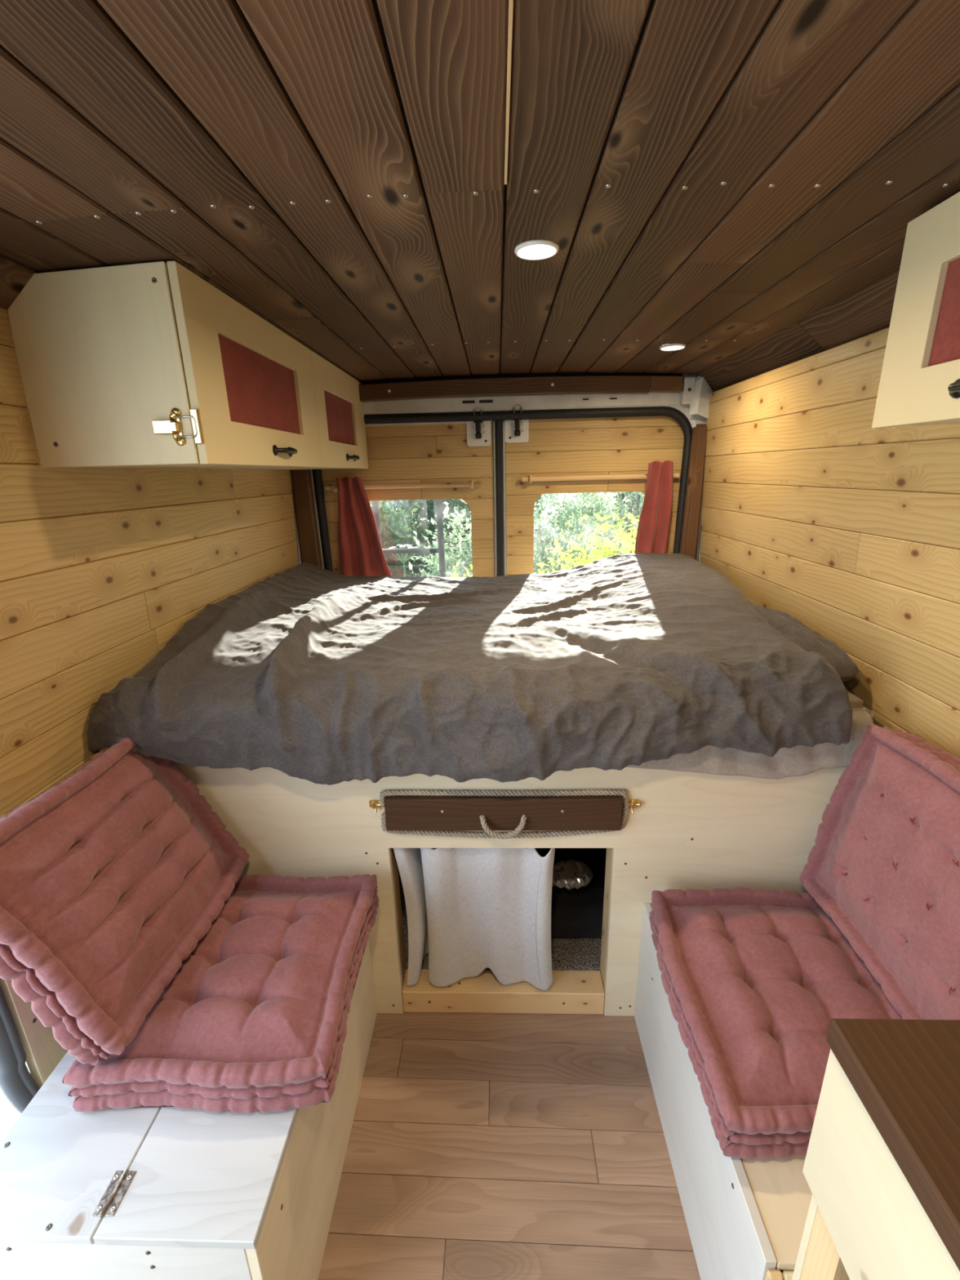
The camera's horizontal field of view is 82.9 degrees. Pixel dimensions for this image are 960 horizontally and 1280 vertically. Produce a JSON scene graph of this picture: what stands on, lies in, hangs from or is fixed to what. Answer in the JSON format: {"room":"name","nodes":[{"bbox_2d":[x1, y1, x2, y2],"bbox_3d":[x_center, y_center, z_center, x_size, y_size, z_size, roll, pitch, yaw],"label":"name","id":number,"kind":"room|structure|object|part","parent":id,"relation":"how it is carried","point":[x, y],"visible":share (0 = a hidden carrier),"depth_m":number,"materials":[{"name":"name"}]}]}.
{"room":"vehicle interior","nodes":[
{"label":"vehicle interior","id":0,"kind":"room"},
{"bbox_2d":[0,307,299,817],"bbox_3d":[-0.818,0.067,1.678,0.052,1.680,1.593,-1,17,2],"label":"wall","id":1,"kind":"structure","parent":0,"point":[100,568],"depth_m":1.15,"materials":[{"name":"brown wood"}]},
{"bbox_2d":[0,986,39,1113],"bbox_3d":[-0.838,0.209,0.800,0.065,1.392,0.039,-7,18,-18],"label":"trim","id":2,"kind":"structure","parent":1,"relation":"attached to","point":[17,1084],"depth_m":0.95,"materials":[{"name":"grey rubber"}]},
{"bbox_2d":[0,977,68,1088],"bbox_3d":[-0.807,0.741,1.190,0.019,0.680,0.408,-1,17,2],"label":"trim","id":3,"kind":"structure","parent":1,"relation":"attached to","point":[43,1053],"depth_m":0.98,"materials":[{"name":"brown wood"}]},
{"bbox_2d":[290,469,323,568],"bbox_3d":[-0.736,-0.389,2.369,0.097,0.940,0.040,-1,17,2],"label":"trim","id":4,"kind":"structure","parent":1,"relation":"attached to","point":[301,479],"depth_m":2.31,"materials":[{"name":"brown wood"}]},
{"bbox_2d":[320,407,497,577],"bbox_3d":[-0.319,-0.437,2.407,0.796,1.070,0.102,-1,17,2],"label":"door","id":5,"kind":"structure","parent":1,"relation":"in","point":[456,451],"depth_m":2.32,"materials":[{"name":"brown wood"}]},
{"bbox_2d":[324,479,480,492],"bbox_3d":[-0.330,-0.657,2.318,0.665,0.040,0.040,-1,17,2],"label":"pole","id":6,"kind":"object","parent":5,"relation":"attached to","point":[472,484],"visible":0.98,"depth_m":2.31,"materials":[{"name":"brown wood"}]},
{"bbox_2d":[335,476,391,576],"bbox_3d":[-0.499,-0.446,2.340,0.267,0.496,0.063,-1,17,2],"label":"window curtain","id":7,"kind":"object","parent":6,"relation":"hanging from","point":[360,548],"visible":0.84,"depth_m":2.34,"materials":[{"name":"red fabric"}]},
{"bbox_3d":[-0.330,-0.657,2.318,0.665,0.021,0.021,-1,17,2],"label":"rod","id":8,"kind":"part","parent":6,"relation":"part of","materials":[{"name":"brown wood"}]},
{"bbox_2d":[371,499,445,577],"bbox_3d":[-0.334,-0.316,2.576,0.340,1.500,0.143,-1,17,2],"label":"ladder","id":9,"kind":"object","parent":5,"relation":"attached to","point":[440,549],"visible":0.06,"depth_m":2.58,"materials":[{"name":"black metal"}]},
{"bbox_3d":[-0.482,-0.330,2.635,0.040,1.500,0.030,-1,17,2],"label":"rail","id":10,"kind":"part","parent":9,"relation":"part of","materials":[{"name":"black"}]},
{"bbox_3d":[-0.182,-0.334,2.625,0.040,1.500,0.030,-1,17,2],"label":"rail","id":11,"kind":"part","parent":9,"relation":"part of","materials":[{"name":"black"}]},
{"bbox_3d":[-0.004,-0.863,2.260,0.100,0.107,0.008,-1,17,2],"label":"latch plate","id":12,"kind":"part","parent":5,"relation":"part of","materials":[{"name":"white metal"}]},
{"bbox_2d":[358,370,684,402],"bbox_3d":[0.000,-1.012,2.150,1.595,0.124,0.053,-1,17,2],"label":"trim","id":13,"kind":"structure","parent":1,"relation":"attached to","point":[505,384],"depth_m":2.13,"materials":[{"name":"black wood"}]},
{"bbox_2d":[0,0,959,391],"bbox_3d":[0.004,-0.427,0.266,1.800,0.138,3.960,-1,17,2],"label":"ceiling","id":14,"kind":"structure","parent":0,"point":[740,184],"depth_m":0.67,"materials":[{"name":"brown wood"}]},
{"bbox_2d":[7,261,368,470],"bbox_3d":[-0.641,-0.679,1.602,0.356,0.328,1.347,-1,17,2],"label":"upper cabinet","id":15,"kind":"object","parent":14,"relation":"attached to","point":[151,365],"visible":1,"depth_m":1.00,"materials":[{"name":"beige wood"}]},
{"bbox_3d":[-0.684,-0.485,0.979,0.308,0.326,0.016,-1,17,2],"label":"panel","id":16,"kind":"part","parent":15,"relation":"part of","materials":[{"name":"beige wood"}]},
{"bbox_3d":[-0.572,-0.388,0.990,0.046,0.024,0.010,-1,17,2],"label":"lever","id":17,"kind":"part","parent":15,"relation":"part of","materials":[{"name":"gold metal"}]},
{"bbox_3d":[-0.555,-0.390,0.994,0.020,0.065,0.016,-1,17,2],"label":"plate","id":18,"kind":"part","parent":15,"relation":"part of","materials":[{"name":"gold metal"}]},
{"bbox_3d":[-0.519,-0.391,0.995,0.014,0.060,0.008,-1,17,2],"label":"catch plate","id":19,"kind":"part","parent":15,"relation":"part of","materials":[{"name":"gold metal"}]},
{"bbox_3d":[-0.658,-0.520,1.622,0.300,0.012,1.233,-1,17,2],"label":"board","id":20,"kind":"part","parent":15,"relation":"part of","materials":[{"name":"beige wood"}]},
{"bbox_3d":[-0.510,-0.590,1.303,0.016,0.328,0.698,-1,17,2],"label":"door frame","id":21,"kind":"part","parent":15,"relation":"part of","materials":[{"name":"beige wood"}]},
{"bbox_3d":[-0.515,-0.590,1.292,0.004,0.166,0.440,-1,17,2],"label":"cloth panel","id":22,"kind":"part","parent":15,"relation":"part of","materials":[{"name":"red fabric"}]},
{"bbox_3d":[-0.486,-0.477,1.370,0.035,0.025,0.125,-1,17,2],"label":"handle","id":23,"kind":"part","parent":15,"relation":"part of","materials":[{"name":"black metal"}]},
{"bbox_3d":[-0.491,-0.787,1.940,0.016,0.328,0.630,-1,17,2],"label":"door frame","id":24,"kind":"part","parent":15,"relation":"part of","materials":[{"name":"beige wood"}]},
{"bbox_3d":[-0.495,-0.773,1.910,0.004,0.156,0.377,-1,17,2],"label":"cloth panel","id":25,"kind":"part","parent":15,"relation":"part of","materials":[{"name":"red fabric"}]},
{"bbox_3d":[-0.466,-0.675,2.010,0.035,0.025,0.125,-1,17,2],"label":"handle","id":26,"kind":"part","parent":15,"relation":"part of","materials":[{"name":"black metal"}]},
{"bbox_2d":[514,239,559,260],"bbox_3d":[0.098,-0.674,0.940,0.077,0.006,0.077,-1,17,2],"label":"recessed light","id":27,"kind":"object","parent":14,"relation":"in","point":[539,249],"visible":1,"depth_m":0.93,"materials":[{"name":"white plastic"}]},
{"bbox_2d":[659,343,685,351],"bbox_3d":[0.594,-0.903,1.676,0.077,0.006,0.077,-1,17,2],"label":"recessed light","id":28,"kind":"object","parent":14,"relation":"in","point":[671,347],"visible":1,"depth_m":1.66,"materials":[{"name":"white plastic"}]},
{"bbox_2d":[318,1011,794,1279],"bbox_3d":[-0.006,1.442,0.143,1.860,0.040,2.854,-1,17,2],"label":"floor","id":29,"kind":"structure","parent":0,"point":[482,1146],"depth_m":1.16,"materials":[{"name":"brown wood"}]},
{"bbox_2d":[0,937,377,1279],"bbox_3d":[-0.521,0.919,1.115,0.456,0.410,0.646,-1,17,2],"label":"bench","id":30,"kind":"object","parent":29,"relation":"on","point":[162,1193],"visible":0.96,"depth_m":0.82,"materials":[{"name":"white wood"}]},
{"bbox_3d":[-0.539,1.022,0.820,0.438,0.388,0.016,-1,17,2],"label":"panel","id":31,"kind":"part","parent":30,"relation":"part of","materials":[{"name":"white wood"}]},
{"bbox_3d":[-0.411,0.734,1.055,0.227,0.016,0.646,-1,17,2],"label":"lid","id":32,"kind":"part","parent":30,"relation":"part of","materials":[{"name":"white wood"}]},
{"bbox_2d":[62,874,379,1113],"bbox_3d":[-0.463,0.660,1.090,0.445,0.105,0.470,-1,17,1],"label":"seat cushion","id":33,"kind":"object","parent":30,"relation":"on","point":[255,1017],"visible":0.74,"depth_m":0.96,"materials":[{"name":"fabric"}]},
{"bbox_2d":[0,737,249,1065],"bbox_3d":[-0.677,0.432,1.036,0.258,0.400,0.485,-1,17,2],"label":"cushion","id":34,"kind":"object","parent":33,"relation":"on","point":[112,876],"visible":0.91,"depth_m":0.94,"materials":[{"name":"fabric"}]},
{"bbox_3d":[-0.302,0.926,1.112,0.016,0.388,0.644,-1,17,2],"label":"panel","id":35,"kind":"part","parent":30,"relation":"part of","materials":[{"name":"beige wood"}]},
{"bbox_2d":[172,760,846,1016],"bbox_3d":[0.072,0.450,1.937,1.732,0.795,1.236,-1,17,2],"label":"bed base","id":36,"kind":"object","parent":29,"relation":"on","point":[689,830],"visible":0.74,"depth_m":1.30,"materials":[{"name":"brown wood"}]},
{"bbox_2d":[393,848,555,991],"bbox_3d":[0.058,0.698,1.432,0.539,0.459,0.116,0,17,4],"label":"curtain","id":37,"kind":"object","parent":36,"relation":"hanging from","point":[473,910],"visible":0.94,"depth_m":1.40,"materials":[{"name":"grey fabric"}]},
{"bbox_2d":[398,848,606,972],"bbox_3d":[0.082,0.766,2.041,1.195,0.015,1.096,-1,17,2],"label":"mat","id":38,"kind":"object","parent":36,"relation":"in","point":[568,953],"visible":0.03,"depth_m":1.58,"materials":[{"name":"carpet"}]},
{"bbox_2d":[537,851,606,937],"bbox_3d":[0.271,0.794,1.714,0.400,0.110,0.280,-1,17,2],"label":"compartment","id":39,"kind":"object","parent":38,"relation":"on","point":[578,884],"visible":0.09,"depth_m":1.63,"materials":[{"name":"black fabric"}]},
{"bbox_3d":[0.062,0.965,1.492,0.541,0.073,0.072,-1,17,2],"label":"sill","id":40,"kind":"part","parent":36,"relation":"part of","materials":[{"name":"yellow wood"}]},
{"bbox_2d":[368,789,641,839],"bbox_3d":[0.056,0.413,1.252,0.633,0.130,0.053,-1,17,2],"label":"drawer","id":41,"kind":"object","parent":36,"relation":"attached to","point":[418,812],"visible":1,"depth_m":1.25,"materials":[{"name":"wood"}]},
{"bbox_3d":[0.054,0.428,1.247,0.109,0.049,0.034,-1,17,2],"label":"rope handle","id":42,"kind":"part","parent":41,"relation":"part of","materials":[{"name":"beige fabric"}]},
{"bbox_2d":[626,691,875,779],"bbox_3d":[0.062,0.056,1.799,1.690,0.157,1.259,-1,17,2],"label":"mattress","id":43,"kind":"object","parent":36,"relation":"on","point":[799,760],"visible":0.18,"depth_m":1.19,"materials":[{"name":"beige fabric"}]},
{"bbox_2d":[87,552,852,785],"bbox_3d":[0.049,-0.019,1.722,1.705,0.306,1.348,-1,17,2],"label":"duvet","id":44,"kind":"object","parent":43,"relation":"on","point":[313,673],"visible":1,"depth_m":1.16,"materials":[{"name":"grey fabric"}]},
{"bbox_2d":[746,600,858,681],"bbox_3d":[0.800,-0.024,1.570,0.206,0.145,0.700,-1,17,0],"label":"pillow","id":45,"kind":"object","parent":43,"relation":"on","point":[793,629],"visible":0.14,"depth_m":1.33,"materials":[{"name":"grey fabric"}]},
{"bbox_2d":[842,680,853,689],"bbox_3d":[0.830,0.088,1.305,0.102,0.037,0.111,-1,17,2],"label":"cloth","id":46,"kind":"object","parent":43,"relation":"on","point":[846,683],"visible":0.09,"depth_m":1.26,"materials":[{"name":"black fabric"}]},
{"bbox_2d":[634,902,812,1279],"bbox_3d":[0.650,0.921,1.078,0.505,0.375,0.650,-1,17,2],"label":"bench","id":47,"kind":"object","parent":29,"relation":"on","point":[745,1219],"visible":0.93,"depth_m":0.93,"materials":[{"name":"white wood"}]},
{"bbox_3d":[0.401,1.024,0.783,0.020,0.363,0.010,-1,17,2],"label":"trim","id":48,"kind":"part","parent":47,"relation":"part of","materials":[{"name":"brown wood"}]},
{"bbox_2d":[648,887,902,1159],"bbox_3d":[0.621,0.681,1.041,0.507,0.106,0.506,0,17,4],"label":"seat cushion","id":49,"kind":"object","parent":47,"relation":"on","point":[754,981],"visible":0.7,"depth_m":0.99,"materials":[{"name":"fabric"}]},
{"bbox_2d":[799,723,959,1020],"bbox_3d":[0.802,0.437,0.964,0.164,0.430,0.514,-1,17,2],"label":"cushion","id":50,"kind":"object","parent":49,"relation":"on","point":[883,863],"visible":0.96,"depth_m":0.99,"materials":[{"name":"fabric"}]},
{"bbox_3d":[0.652,1.022,0.775,0.481,0.361,0.010,-1,17,2],"label":"panel","id":51,"kind":"part","parent":47,"relation":"part of","materials":[{"name":"beige wood"}]},
{"bbox_2d":[791,1048,959,1279],"bbox_3d":[0.623,0.984,0.152,0.496,0.802,1.147,-1,17,2],"label":"cabinet","id":52,"kind":"object","parent":29,"relation":"on","point":[864,1220],"depth_m":0.55,"materials":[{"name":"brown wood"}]},
{"bbox_3d":[0.648,0.816,0.695,0.478,0.802,0.011,-1,17,2],"label":"panel","id":53,"kind":"part","parent":52,"relation":"part of","materials":[{"name":"beige wood"}]},
{"bbox_3d":[0.428,0.827,0.676,0.038,0.802,0.044,-1,17,2],"label":"corner post","id":54,"kind":"part","parent":52,"relation":"part of","materials":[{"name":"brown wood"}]},
{"bbox_2d":[826,1018,959,1271],"bbox_3d":[0.607,0.587,0.019,0.503,0.033,1.166,-1,17,2],"label":"countertop","id":55,"kind":"structure","parent":52,"relation":"on","point":[905,1073],"depth_m":0.51,"materials":[{"name":"brown wood"}]},
{"bbox_2d":[699,326,959,759],"bbox_3d":[0.889,0.405,0.493,0.067,1.655,3.955,-1,17,2],"label":"wall","id":56,"kind":"structure","parent":0,"point":[828,520],"depth_m":1.30,"materials":[{"name":"brown wood"}]},
{"bbox_2d":[311,406,692,571],"bbox_3d":[0.088,-0.433,2.368,1.587,1.048,0.037,-1,17,2],"label":"door seal","id":57,"kind":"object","parent":56,"relation":"attached to","point":[675,414],"depth_m":2.21,"materials":[{"name":"black rubber"}]},
{"bbox_2d":[296,373,714,568],"bbox_3d":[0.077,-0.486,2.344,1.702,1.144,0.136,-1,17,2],"label":"trim","id":58,"kind":"structure","parent":56,"relation":"attached to","point":[693,402],"depth_m":2.19,"materials":[{"name":"white paint"}]},
{"bbox_2d":[502,404,684,575],"bbox_3d":[0.489,-0.450,2.378,0.796,1.076,0.102,-1,17,2],"label":"door","id":59,"kind":"structure","parent":56,"relation":"in","point":[606,446],"depth_m":2.28,"materials":[{"name":"brown wood"}]},
{"bbox_3d":[0.153,-0.873,2.252,0.098,0.103,0.008,-1,17,2],"label":"latch plate","id":60,"kind":"part","parent":59,"relation":"part of","materials":[{"name":"white metal"}]},
{"bbox_2d":[521,473,679,484],"bbox_3d":[0.504,-0.683,2.284,0.655,0.040,0.040,-1,17,2],"label":"pole","id":61,"kind":"object","parent":59,"relation":"attached to","point":[530,478],"visible":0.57,"depth_m":2.28,"materials":[{"name":"brown wood"}]},
{"bbox_2d":[634,460,673,553],"bbox_3d":[0.728,-0.480,2.297,0.170,0.529,0.060,-1,17,2],"label":"window curtain","id":62,"kind":"object","parent":61,"relation":"hanging from","point":[653,528],"visible":0.7,"depth_m":2.28,"materials":[{"name":"red fabric"}]},
{"bbox_2d":[680,423,707,560],"bbox_3d":[0.887,-0.412,2.311,0.078,0.945,0.040,-1,17,2],"label":"trim","id":63,"kind":"structure","parent":56,"relation":"attached to","point":[695,485],"depth_m":2.24,"materials":[{"name":"brown wood"}]},
{"bbox_2d":[871,191,959,428],"bbox_3d":[0.732,-0.378,0.480,0.256,0.296,0.784,-1,17,2],"label":"upper cabinet","id":64,"kind":"object","parent":56,"relation":"attached to","point":[919,384],"visible":1,"depth_m":0.79,"materials":[{"name":"beige wood"}]},
{"bbox_3d":[0.758,-0.244,0.520,0.206,0.012,0.748,-1,17,2],"label":"board","id":65,"kind":"part","parent":64,"relation":"part of","materials":[{"name":"beige wood"}]},
{"bbox_3d":[0.653,-0.433,0.682,0.004,0.135,0.198,-1,17,2],"label":"cloth panel","id":66,"kind":"part","parent":64,"relation":"part of","materials":[{"name":"red fabric"}]},
{"bbox_3d":[0.629,-0.323,0.682,0.035,0.025,0.125,-1,17,2],"label":"handle","id":67,"kind":"part","parent":64,"relation":"part of","materials":[{"name":"black metal"}]},
{"label":"outside","id":68,"kind":"structure","parent":0,"visible":0},
{"bbox_2d":[495,420,503,576],"bbox_3d":[0.090,-0.442,2.405,0.025,1.022,0.064,-1,17,2],"label":"trim","id":69,"kind":"structure","parent":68,"point":[498,423],"depth_m":2.32,"materials":[{"name":"black rubber"}]},
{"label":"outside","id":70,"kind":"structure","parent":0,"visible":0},
{"bbox_2d":[370,495,639,577],"bbox_3d":[0.268,-0.314,7.749,60.000,0.060,75.000,-1,17,2],"label":"ground","id":71,"kind":"structure","parent":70,"point":[544,513],"depth_m":24.49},
{"bbox_2d":[0,1062,30,1142],"bbox_3d":[-3.465,2.029,0.316,5.000,0.014,5.200,-1,17,2],"label":"paving","id":72,"kind":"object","parent":71,"relation":"on","point":[9,1115],"depth_m":1.75,"materials":[{"name":"white"}]},
{"bbox_2d":[368,500,431,577],"bbox_3d":[-2.122,-1.194,7.358,2.877,2.033,2.228,-1,17,2],"label":"shrub","id":73,"kind":"object","parent":71,"relation":"on","point":[386,526],"visible":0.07,"depth_m":7.20,"materials":[{"name":"green plant"}]},
{"bbox_2d":[388,544,418,577],"bbox_3d":[-0.489,0.109,3.753,0.228,1.522,0.202,-10,19,-27],"label":"flower","id":74,"kind":"object","parent":71,"relation":"on","point":[403,561],"visible":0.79,"depth_m":3.57,"materials":[{"name":"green plant"}]},
{"bbox_2d":[369,498,471,577],"bbox_3d":[-0.560,-1.958,9.702,3.062,2.049,2.405,-1,17,2],"label":"shrub","id":75,"kind":"object","parent":71,"relation":"on","point":[454,503],"visible":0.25,"depth_m":9.45,"materials":[{"name":"green plant"}]},
{"bbox_2d":[408,499,472,577],"bbox_3d":[-0.161,-0.712,6.072,1.420,1.776,1.152,-1,17,2],"label":"shrub","id":76,"kind":"object","parent":71,"relation":"on","point":[460,571],"visible":0.3,"depth_m":5.83,"materials":[{"name":"green plant"}]},
{"bbox_2d":[370,494,555,554],"bbox_3d":[-0.441,-3.445,12.991,4.060,2.964,4.071,-15,22,-38],"label":"shrub","id":77,"kind":"object","parent":71,"relation":"on","point":[540,497],"visible":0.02,"depth_m":12.78,"materials":[{"name":"green plant"}]},
{"bbox_2d":[449,547,537,577],"bbox_3d":[0.070,-0.029,4.449,1.325,1.397,1.142,-1,17,2],"label":"shrub","id":78,"kind":"object","parent":71,"relation":"on","point":[455,573],"visible":0.02,"depth_m":4.36,"materials":[{"name":"yellow plant"}]},
{"bbox_2d":[458,492,638,573],"bbox_3d":[0.963,-1.248,7.306,2.360,2.022,1.966,-1,17,2],"label":"foliage","id":79,"kind":"object","parent":71,"relation":"on","point":[561,521],"visible":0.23,"depth_m":7.14,"materials":[{"name":"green plant"}]},
{"bbox_2d":[533,511,639,573],"bbox_3d":[1.206,-0.252,4.668,1.745,1.647,1.491,5,18,19],"label":"shrub","id":80,"kind":"object","parent":71,"relation":"on","point":[596,555],"visible":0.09,"depth_m":4.50,"materials":[{"name":"yellow plant"}]},
{"bbox_2d":[549,491,644,568],"bbox_3d":[2.667,-2.011,9.541,2.748,2.074,2.331,-11,20,-28],"label":"shrub","id":81,"kind":"object","parent":71,"relation":"on","point":[635,513],"visible":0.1,"depth_m":9.49,"materials":[{"name":"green plant"}]},
{"bbox_2d":[595,491,643,552],"bbox_3d":[4.860,-3.461,12.699,4.986,2.967,3.258,0,17,4],"label":"shrub","id":82,"kind":"object","parent":71,"relation":"on","point":[622,495],"visible":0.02,"depth_m":12.95,"materials":[{"name":"green plant"}]}
]}

